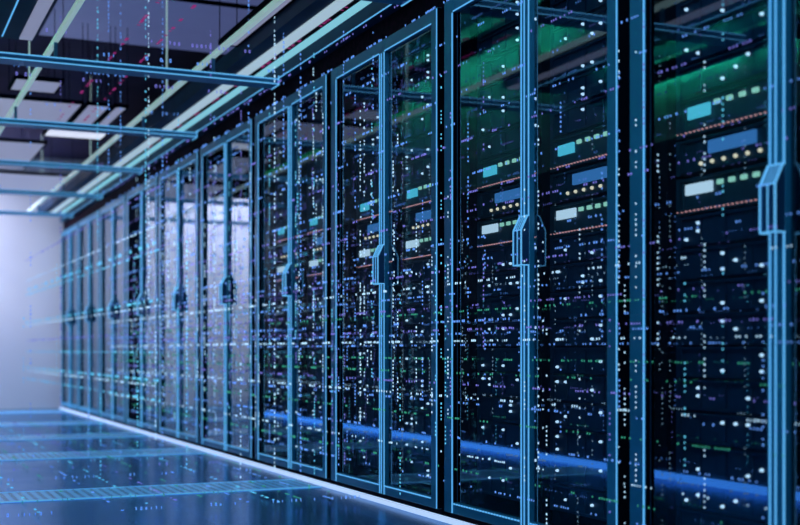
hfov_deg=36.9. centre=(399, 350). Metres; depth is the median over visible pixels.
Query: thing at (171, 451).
floor vent
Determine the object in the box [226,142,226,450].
light
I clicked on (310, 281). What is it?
server
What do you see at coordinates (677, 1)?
server
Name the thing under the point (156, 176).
light
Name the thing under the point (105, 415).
door
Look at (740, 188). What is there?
server
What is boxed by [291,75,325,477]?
glass door
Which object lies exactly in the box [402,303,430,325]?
server
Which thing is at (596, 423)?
server
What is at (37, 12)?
diffuser
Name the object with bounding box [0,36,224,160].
ceiling
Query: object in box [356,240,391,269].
server
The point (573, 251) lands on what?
server
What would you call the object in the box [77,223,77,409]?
light
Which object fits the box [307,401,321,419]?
server
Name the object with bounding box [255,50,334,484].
tall cabinet
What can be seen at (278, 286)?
server
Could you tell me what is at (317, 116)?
server
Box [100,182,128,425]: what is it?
tall cabinet
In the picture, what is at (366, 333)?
server
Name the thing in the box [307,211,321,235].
server
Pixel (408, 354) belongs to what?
server
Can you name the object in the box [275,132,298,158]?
server
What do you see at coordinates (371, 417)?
server
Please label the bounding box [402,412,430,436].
server
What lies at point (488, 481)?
server
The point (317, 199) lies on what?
server
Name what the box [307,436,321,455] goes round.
server
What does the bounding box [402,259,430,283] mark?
server
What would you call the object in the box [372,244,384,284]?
door handle
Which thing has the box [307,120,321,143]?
server
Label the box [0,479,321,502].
floor vent
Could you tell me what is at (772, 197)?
handle
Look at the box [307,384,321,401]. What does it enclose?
server
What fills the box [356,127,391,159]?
server
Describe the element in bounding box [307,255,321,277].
server
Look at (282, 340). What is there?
server
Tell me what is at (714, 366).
server
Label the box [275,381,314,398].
server
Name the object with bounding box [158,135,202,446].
tall cabinet
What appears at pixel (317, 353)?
server
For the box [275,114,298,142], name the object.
server
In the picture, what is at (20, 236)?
wall
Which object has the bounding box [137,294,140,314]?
handle
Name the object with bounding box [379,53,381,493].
light
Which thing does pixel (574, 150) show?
server
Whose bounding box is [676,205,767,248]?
server
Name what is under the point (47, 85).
ceiling light
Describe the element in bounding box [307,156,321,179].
server
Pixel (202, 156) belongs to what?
light
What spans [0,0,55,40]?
trough
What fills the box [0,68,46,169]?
roof panel
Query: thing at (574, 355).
server
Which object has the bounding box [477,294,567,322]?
server
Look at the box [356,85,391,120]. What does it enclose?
server
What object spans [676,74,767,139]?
server
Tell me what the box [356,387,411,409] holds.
server
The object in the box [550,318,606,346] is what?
server
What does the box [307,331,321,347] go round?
server
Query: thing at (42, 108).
roof panel
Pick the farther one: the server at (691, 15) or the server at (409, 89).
the server at (409, 89)
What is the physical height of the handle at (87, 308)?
0.167 m
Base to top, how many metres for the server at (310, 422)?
0.088 m
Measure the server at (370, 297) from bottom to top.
0.088 m
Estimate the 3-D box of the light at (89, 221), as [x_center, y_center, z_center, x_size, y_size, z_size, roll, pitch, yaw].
[-2.904,-0.353,11.386,0.004,1.910,0.509,0,0,-24]
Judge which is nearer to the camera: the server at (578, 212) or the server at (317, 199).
the server at (578, 212)
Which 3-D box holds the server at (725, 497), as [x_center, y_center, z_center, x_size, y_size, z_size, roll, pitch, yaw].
[1.193,0.393,3.303,0.705,0.088,0.480,0,0,-24]
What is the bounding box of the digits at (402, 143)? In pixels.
[1,0,799,524]
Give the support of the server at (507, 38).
in the tall cabinet at (463, 502)
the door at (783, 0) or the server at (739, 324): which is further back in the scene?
the server at (739, 324)
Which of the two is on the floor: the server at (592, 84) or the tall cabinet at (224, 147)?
the tall cabinet at (224, 147)
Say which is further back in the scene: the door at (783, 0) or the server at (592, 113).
the server at (592, 113)
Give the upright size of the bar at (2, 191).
0.118 m
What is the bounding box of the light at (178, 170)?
[178,170,178,437]
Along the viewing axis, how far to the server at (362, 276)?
5.47 m
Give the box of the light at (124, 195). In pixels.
[124,195,124,422]
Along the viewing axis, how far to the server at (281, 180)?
6.55 m
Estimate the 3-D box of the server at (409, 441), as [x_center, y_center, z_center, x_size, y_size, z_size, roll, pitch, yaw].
[0.425,0.393,5.019,0.705,0.088,0.480,0,0,-24]
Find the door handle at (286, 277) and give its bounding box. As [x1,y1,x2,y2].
[282,263,291,295]
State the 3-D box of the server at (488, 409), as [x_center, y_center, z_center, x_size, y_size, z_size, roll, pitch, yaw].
[0.703,0.212,4.398,0.705,0.088,0.480,0,0,-24]
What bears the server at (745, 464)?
in the tall cabinet at (781, 197)
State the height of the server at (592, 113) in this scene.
0.088 m
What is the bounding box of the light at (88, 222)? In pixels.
[88,222,88,412]
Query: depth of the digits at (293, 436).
5.33 m
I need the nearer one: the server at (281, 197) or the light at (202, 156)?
the server at (281, 197)
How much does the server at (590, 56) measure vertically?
0.088 m
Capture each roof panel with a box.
[0,23,83,121]
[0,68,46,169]
[0,137,72,191]
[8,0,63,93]
[37,0,255,54]
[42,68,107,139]
[68,26,111,123]
[94,26,128,125]
[202,0,263,6]
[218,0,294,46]
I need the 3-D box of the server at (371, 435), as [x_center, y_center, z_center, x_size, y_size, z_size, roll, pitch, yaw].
[0.213,0.393,5.494,0.705,0.088,0.480,0,0,-24]
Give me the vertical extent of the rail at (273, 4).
0.665 m
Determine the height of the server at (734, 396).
0.088 m
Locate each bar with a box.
[0,42,279,89]
[0,106,196,140]
[0,156,141,174]
[0,184,102,199]
[0,204,72,217]
[362,0,411,6]
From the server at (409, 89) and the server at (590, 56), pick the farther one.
the server at (409, 89)
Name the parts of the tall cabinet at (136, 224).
door, blanking panel, handle, door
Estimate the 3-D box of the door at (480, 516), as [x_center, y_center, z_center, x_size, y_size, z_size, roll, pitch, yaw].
[0.303,-0.328,4.219,0.004,1.860,0.537,0,0,-24]
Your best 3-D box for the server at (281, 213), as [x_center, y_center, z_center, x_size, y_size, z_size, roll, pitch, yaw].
[-0.277,-0.748,6.589,0.705,0.088,0.480,0,0,-24]
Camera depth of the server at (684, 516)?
3.27 m
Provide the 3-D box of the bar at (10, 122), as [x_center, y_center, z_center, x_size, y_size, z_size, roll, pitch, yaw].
[-2.066,-1.434,7.453,1.614,0.118,0.126,0,0,-24]
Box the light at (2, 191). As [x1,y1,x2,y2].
[0,189,102,199]
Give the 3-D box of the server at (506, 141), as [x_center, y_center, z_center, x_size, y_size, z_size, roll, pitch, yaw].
[0.703,-0.748,4.398,0.705,0.088,0.480,0,0,-24]
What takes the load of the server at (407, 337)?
in the tall cabinet at (401, 41)
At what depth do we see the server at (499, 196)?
4.32 m
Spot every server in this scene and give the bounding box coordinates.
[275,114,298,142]
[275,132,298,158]
[275,149,298,174]
[275,166,298,191]
[275,183,298,207]
[275,201,298,223]
[275,218,310,243]
[275,240,314,262]
[275,260,298,282]
[275,280,311,298]
[275,297,298,315]
[275,314,321,331]
[275,332,298,347]
[275,349,298,364]
[275,365,309,381]
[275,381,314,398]
[275,398,298,416]
[275,414,310,433]
[275,430,298,450]
[307,102,321,126]
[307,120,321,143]
[307,138,321,161]
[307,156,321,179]
[307,175,321,196]
[307,193,321,214]
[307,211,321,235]
[307,234,321,255]
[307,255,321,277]
[307,276,321,294]
[307,294,321,312]
[307,312,321,330]
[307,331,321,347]
[307,348,321,365]
[307,366,321,383]
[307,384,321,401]
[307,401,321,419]
[307,419,321,437]
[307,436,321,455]
[356,64,391,101]
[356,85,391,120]
[356,106,391,140]
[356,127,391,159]
[356,148,405,179]
[356,168,391,198]
[356,189,408,222]
[356,216,414,244]
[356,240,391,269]
[356,265,408,288]
[356,286,391,308]
[356,307,411,327]
[356,327,430,347]
[356,348,391,367]
[356,368,406,388]
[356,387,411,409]
[356,407,391,430]
[356,426,391,451]
[356,446,406,471]
[402,43,430,78]
[402,65,430,99]
[402,88,430,120]
[402,110,430,141]
[402,133,430,163]
[402,155,430,184]
[402,177,430,210]
[402,206,430,234]
[402,232,430,261]
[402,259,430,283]
[402,281,430,304]
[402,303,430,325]
[402,326,430,346]
[402,348,430,368]
[402,369,430,391]
[402,391,430,413]
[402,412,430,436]
[402,433,430,458]
[402,454,430,480]
[477,0,535,40]
[477,12,535,64]
[477,39,535,88]
[477,65,535,113]
[477,92,535,137]
[477,119,554,161]
[477,145,557,191]
[477,179,562,218]
[477,210,555,249]
[477,241,535,273]
[477,268,558,297]
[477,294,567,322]
[477,321,606,346]
[477,347,535,372]
[477,372,563,398]
[477,396,564,425]
[477,420,558,451]
[477,445,555,478]
[477,469,535,504]
[550,0,606,30]
[550,6,606,57]
[550,35,606,85]
[550,65,606,112]
[550,94,606,139]
[550,124,606,172]
[550,161,606,203]
[550,195,606,237]
[550,230,606,264]
[550,259,606,291]
[550,288,606,318]
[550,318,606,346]
[550,347,606,374]
[550,374,606,403]
[550,401,606,433]
[550,428,606,462]
[550,456,606,491]
[550,483,606,521]
[676,0,688,4]
[676,0,767,36]
[676,3,767,68]
[676,39,767,100]
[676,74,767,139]
[676,120,767,176]
[676,162,767,216]
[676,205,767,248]
[676,239,767,280]
[676,275,767,313]
[676,311,767,345]
[676,346,767,379]
[676,378,767,415]
[676,411,767,451]
[676,443,767,486]
[676,475,767,522]
[676,507,767,524]
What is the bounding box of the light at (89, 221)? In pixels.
[89,221,89,412]
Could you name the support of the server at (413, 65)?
in the tall cabinet at (401, 41)
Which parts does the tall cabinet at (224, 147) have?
door, handle, door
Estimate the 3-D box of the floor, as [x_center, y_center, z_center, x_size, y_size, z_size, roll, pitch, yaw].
[-1.756,0.692,6.007,4.900,0.100,15.600,0,0,-24]
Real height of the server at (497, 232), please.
0.104 m
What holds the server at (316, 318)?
in the tall cabinet at (288, 459)
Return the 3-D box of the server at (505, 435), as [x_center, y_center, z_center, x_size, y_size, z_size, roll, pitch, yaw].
[0.703,0.303,4.398,0.705,0.088,0.480,0,0,-24]
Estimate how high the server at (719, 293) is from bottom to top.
0.088 m
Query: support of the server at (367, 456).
in the tall cabinet at (401, 41)
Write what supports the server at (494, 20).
in the tall cabinet at (463, 502)
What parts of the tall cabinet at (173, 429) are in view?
door, handle, door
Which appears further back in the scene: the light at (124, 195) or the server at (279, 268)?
the light at (124, 195)
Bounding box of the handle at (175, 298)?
[172,286,178,310]
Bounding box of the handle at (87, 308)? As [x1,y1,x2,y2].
[85,305,88,321]
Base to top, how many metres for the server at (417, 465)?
0.088 m
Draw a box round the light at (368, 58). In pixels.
[336,53,378,78]
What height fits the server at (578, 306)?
0.088 m
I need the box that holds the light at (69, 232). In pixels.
[69,232,69,407]
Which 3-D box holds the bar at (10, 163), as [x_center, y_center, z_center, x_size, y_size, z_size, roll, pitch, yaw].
[-2.748,-1.434,8.977,1.614,0.118,0.126,0,0,-24]
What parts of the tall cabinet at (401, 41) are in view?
door, dotted trim, handle, dotted trim, door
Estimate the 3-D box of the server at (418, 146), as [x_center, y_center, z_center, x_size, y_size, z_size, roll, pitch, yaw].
[0.425,-0.839,5.019,0.705,0.088,0.480,0,0,-24]
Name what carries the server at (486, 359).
in the tall cabinet at (463, 502)
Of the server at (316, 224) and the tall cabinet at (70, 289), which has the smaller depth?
the server at (316, 224)
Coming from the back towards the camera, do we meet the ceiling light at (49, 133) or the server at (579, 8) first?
the ceiling light at (49, 133)
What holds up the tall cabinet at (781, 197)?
on the floor
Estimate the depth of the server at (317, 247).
6.10 m
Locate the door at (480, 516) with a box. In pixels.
[451,0,524,524]
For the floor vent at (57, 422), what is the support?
in the floor
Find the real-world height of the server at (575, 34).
0.088 m
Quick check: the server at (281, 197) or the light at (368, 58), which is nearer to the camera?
the light at (368, 58)
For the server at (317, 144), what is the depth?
6.09 m
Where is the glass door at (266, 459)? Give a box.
[258,106,289,467]
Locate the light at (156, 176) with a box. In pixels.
[156,176,156,431]
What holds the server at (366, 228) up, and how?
in the tall cabinet at (401, 41)
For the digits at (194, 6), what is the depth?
5.98 m
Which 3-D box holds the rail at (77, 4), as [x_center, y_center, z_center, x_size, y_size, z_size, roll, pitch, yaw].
[-2.776,-1.825,8.289,0.022,0.665,9.800,0,0,-24]
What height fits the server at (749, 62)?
0.088 m
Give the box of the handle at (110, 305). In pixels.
[108,300,112,318]
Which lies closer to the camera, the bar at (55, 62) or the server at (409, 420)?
the server at (409, 420)
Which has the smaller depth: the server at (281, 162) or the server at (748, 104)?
the server at (748, 104)
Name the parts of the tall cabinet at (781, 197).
handle, door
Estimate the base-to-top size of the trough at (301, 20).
0.150 m
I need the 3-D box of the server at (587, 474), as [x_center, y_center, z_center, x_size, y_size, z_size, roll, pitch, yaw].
[0.915,0.393,3.924,0.705,0.088,0.480,0,0,-24]
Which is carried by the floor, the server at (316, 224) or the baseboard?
the baseboard
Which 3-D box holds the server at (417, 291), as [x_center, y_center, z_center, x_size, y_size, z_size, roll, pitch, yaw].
[0.425,-0.240,5.019,0.705,0.088,0.480,0,0,-24]
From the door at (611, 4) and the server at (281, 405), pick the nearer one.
the door at (611, 4)
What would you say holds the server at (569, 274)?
in the tall cabinet at (463, 502)
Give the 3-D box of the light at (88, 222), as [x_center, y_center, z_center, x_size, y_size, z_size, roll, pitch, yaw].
[-3.127,-0.328,11.887,0.004,1.860,0.537,0,0,-24]
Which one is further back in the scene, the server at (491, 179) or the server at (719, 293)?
the server at (491, 179)
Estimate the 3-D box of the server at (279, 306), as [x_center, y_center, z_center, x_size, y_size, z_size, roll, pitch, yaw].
[-0.277,-0.240,6.589,0.705,0.088,0.480,0,0,-24]
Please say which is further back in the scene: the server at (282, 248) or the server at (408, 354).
the server at (282, 248)
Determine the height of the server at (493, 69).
0.088 m
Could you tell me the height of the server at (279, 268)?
0.104 m
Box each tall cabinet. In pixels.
[61,212,80,412]
[79,198,102,418]
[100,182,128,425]
[126,161,160,434]
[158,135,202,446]
[200,100,257,462]
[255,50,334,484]
[331,0,449,516]
[444,0,629,524]
[630,0,799,524]
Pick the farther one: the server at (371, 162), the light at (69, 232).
the light at (69, 232)
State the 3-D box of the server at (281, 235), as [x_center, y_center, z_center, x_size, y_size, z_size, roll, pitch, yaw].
[-0.277,-0.648,6.589,0.705,0.108,0.480,0,0,-24]
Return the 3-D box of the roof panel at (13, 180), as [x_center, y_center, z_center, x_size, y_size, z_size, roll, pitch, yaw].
[-3.669,-1.868,11.313,0.940,0.580,1.350,0,0,-24]
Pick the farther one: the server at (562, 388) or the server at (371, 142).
the server at (371, 142)
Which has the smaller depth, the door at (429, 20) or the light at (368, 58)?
the door at (429, 20)
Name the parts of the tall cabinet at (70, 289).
door, handle, door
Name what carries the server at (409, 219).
in the tall cabinet at (401, 41)
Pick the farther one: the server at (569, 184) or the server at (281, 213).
the server at (281, 213)
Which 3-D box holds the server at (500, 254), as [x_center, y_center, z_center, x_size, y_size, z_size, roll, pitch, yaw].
[0.703,-0.331,4.398,0.705,0.088,0.480,0,0,-24]
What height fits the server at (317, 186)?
0.088 m
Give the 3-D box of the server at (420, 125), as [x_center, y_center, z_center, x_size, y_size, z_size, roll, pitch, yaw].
[0.425,-0.929,5.019,0.705,0.088,0.480,0,0,-24]
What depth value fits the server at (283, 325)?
6.54 m
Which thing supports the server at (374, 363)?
in the tall cabinet at (401, 41)
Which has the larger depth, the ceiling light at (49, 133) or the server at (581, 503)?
the ceiling light at (49, 133)
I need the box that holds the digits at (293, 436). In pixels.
[1,289,796,523]
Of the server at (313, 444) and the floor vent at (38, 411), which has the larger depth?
the floor vent at (38, 411)
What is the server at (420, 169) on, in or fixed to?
in the tall cabinet at (401, 41)
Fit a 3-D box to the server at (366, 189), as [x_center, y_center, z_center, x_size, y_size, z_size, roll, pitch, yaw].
[0.213,-0.748,5.494,0.705,0.088,0.480,0,0,-24]
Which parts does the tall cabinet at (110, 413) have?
door, handle, door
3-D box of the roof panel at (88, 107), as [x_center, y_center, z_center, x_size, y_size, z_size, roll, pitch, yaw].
[-2.094,-1.868,8.079,0.155,0.580,0.780,0,0,-24]
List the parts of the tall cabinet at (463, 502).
door, dotted trim, handle, door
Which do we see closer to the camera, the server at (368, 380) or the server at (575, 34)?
the server at (575, 34)
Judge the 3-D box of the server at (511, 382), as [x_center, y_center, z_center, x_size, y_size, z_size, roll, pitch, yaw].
[0.703,0.122,4.398,0.705,0.088,0.480,0,0,-24]
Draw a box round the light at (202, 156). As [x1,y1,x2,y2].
[202,156,202,443]
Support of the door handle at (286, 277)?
attached to the tall cabinet at (288, 459)
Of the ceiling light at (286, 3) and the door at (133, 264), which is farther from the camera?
the door at (133, 264)
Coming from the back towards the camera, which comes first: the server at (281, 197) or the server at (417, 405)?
the server at (281, 197)
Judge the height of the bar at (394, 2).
0.118 m
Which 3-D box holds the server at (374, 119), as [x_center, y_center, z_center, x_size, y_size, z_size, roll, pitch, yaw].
[0.213,-1.020,5.494,0.705,0.088,0.480,0,0,-24]
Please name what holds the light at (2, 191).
attached to the bar at (2, 191)
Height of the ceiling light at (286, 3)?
0.610 m
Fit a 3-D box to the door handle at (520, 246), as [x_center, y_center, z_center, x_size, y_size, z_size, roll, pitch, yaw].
[0.399,-0.364,3.964,0.032,0.167,0.056,0,0,-24]
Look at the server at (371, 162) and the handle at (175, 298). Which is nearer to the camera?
the server at (371, 162)
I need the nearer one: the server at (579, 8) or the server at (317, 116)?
the server at (579, 8)
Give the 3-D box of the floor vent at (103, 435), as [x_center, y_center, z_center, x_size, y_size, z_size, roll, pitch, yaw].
[-2.684,0.639,8.878,1.590,0.005,0.424,0,0,-24]
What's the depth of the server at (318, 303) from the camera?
6.09 m
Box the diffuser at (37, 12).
[19,0,53,40]
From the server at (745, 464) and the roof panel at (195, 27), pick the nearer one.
the server at (745, 464)
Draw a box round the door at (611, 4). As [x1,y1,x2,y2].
[528,0,616,524]
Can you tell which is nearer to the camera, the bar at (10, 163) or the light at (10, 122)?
the light at (10, 122)
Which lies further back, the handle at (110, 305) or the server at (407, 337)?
the handle at (110, 305)
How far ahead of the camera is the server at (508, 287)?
4.33 m
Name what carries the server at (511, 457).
in the tall cabinet at (463, 502)
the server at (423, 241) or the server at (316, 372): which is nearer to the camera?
the server at (423, 241)
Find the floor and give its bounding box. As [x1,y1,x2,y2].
[0,408,451,524]
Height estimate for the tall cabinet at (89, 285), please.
2.060 m
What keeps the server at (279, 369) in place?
in the tall cabinet at (288, 459)
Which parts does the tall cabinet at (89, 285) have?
door, handle, door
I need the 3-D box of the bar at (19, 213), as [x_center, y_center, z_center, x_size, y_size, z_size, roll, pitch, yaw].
[-4.933,-1.434,11.670,3.404,0.118,0.126,0,0,-24]
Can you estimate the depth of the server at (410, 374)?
4.97 m
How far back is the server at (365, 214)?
5.44 m
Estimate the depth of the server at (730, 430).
3.20 m
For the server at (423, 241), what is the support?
in the tall cabinet at (401, 41)
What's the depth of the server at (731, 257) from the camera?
3.20 m
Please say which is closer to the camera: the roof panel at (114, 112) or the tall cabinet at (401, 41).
the tall cabinet at (401, 41)
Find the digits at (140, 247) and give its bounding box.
[0,0,723,512]
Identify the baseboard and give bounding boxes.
[60,407,474,524]
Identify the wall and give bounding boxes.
[0,157,94,408]
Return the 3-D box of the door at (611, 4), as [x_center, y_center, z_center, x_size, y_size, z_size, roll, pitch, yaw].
[0.526,-0.353,3.719,0.004,1.910,0.509,0,0,-24]
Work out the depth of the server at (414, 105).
4.97 m
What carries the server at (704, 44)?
in the tall cabinet at (781, 197)
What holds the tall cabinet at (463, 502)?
on the floor
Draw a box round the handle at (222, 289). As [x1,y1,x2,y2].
[219,277,225,304]
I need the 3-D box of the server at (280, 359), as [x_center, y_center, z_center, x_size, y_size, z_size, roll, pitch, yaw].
[-0.277,0.031,6.589,0.705,0.088,0.480,0,0,-24]
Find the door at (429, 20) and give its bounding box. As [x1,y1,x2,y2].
[384,8,436,508]
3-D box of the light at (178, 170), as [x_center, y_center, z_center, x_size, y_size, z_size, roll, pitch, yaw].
[-1.433,-0.353,8.100,0.004,1.910,0.509,0,0,-24]
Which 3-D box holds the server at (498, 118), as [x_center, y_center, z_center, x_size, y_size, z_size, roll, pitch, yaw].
[0.703,-0.839,4.398,0.705,0.088,0.480,0,0,-24]
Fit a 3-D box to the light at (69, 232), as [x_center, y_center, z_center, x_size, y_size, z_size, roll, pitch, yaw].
[-3.617,-0.328,12.982,0.004,1.860,0.537,0,0,-24]
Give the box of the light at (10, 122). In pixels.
[0,117,196,140]
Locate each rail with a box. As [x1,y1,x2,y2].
[0,0,84,133]
[26,0,284,211]
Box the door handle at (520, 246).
[512,215,528,266]
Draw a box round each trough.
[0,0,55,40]
[39,0,412,221]
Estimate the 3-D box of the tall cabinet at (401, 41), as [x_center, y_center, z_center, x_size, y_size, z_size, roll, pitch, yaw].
[0.351,-0.388,5.298,1.033,2.060,1.200,0,0,-24]
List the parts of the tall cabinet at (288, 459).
door, handle, dotted trim, door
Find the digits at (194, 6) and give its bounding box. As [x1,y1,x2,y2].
[58,2,347,147]
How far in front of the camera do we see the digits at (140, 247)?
6.70 m
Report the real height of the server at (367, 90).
0.088 m
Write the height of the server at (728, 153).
0.096 m
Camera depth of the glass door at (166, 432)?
8.84 m
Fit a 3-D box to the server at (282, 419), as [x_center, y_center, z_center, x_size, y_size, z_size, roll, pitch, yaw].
[-0.277,0.393,6.589,0.705,0.088,0.480,0,0,-24]
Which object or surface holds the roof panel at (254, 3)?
attached to the ceiling
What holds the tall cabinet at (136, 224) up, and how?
on the floor
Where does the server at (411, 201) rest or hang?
in the tall cabinet at (401, 41)
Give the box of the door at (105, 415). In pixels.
[101,208,112,418]
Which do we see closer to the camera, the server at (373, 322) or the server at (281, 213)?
the server at (373, 322)
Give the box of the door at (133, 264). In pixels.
[127,192,140,426]
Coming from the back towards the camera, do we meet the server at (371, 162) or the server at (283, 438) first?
the server at (283, 438)
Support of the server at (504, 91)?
in the tall cabinet at (463, 502)
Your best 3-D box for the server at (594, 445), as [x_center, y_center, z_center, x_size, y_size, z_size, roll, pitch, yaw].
[0.915,0.303,3.924,0.705,0.088,0.480,0,0,-24]
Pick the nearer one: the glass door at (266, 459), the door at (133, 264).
the glass door at (266, 459)
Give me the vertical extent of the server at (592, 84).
0.088 m
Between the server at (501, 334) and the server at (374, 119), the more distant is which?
the server at (374, 119)
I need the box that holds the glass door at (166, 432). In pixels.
[160,170,177,436]
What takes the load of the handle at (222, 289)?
attached to the tall cabinet at (224, 147)
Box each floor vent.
[0,410,66,413]
[0,421,106,425]
[0,432,150,440]
[0,448,207,460]
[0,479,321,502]

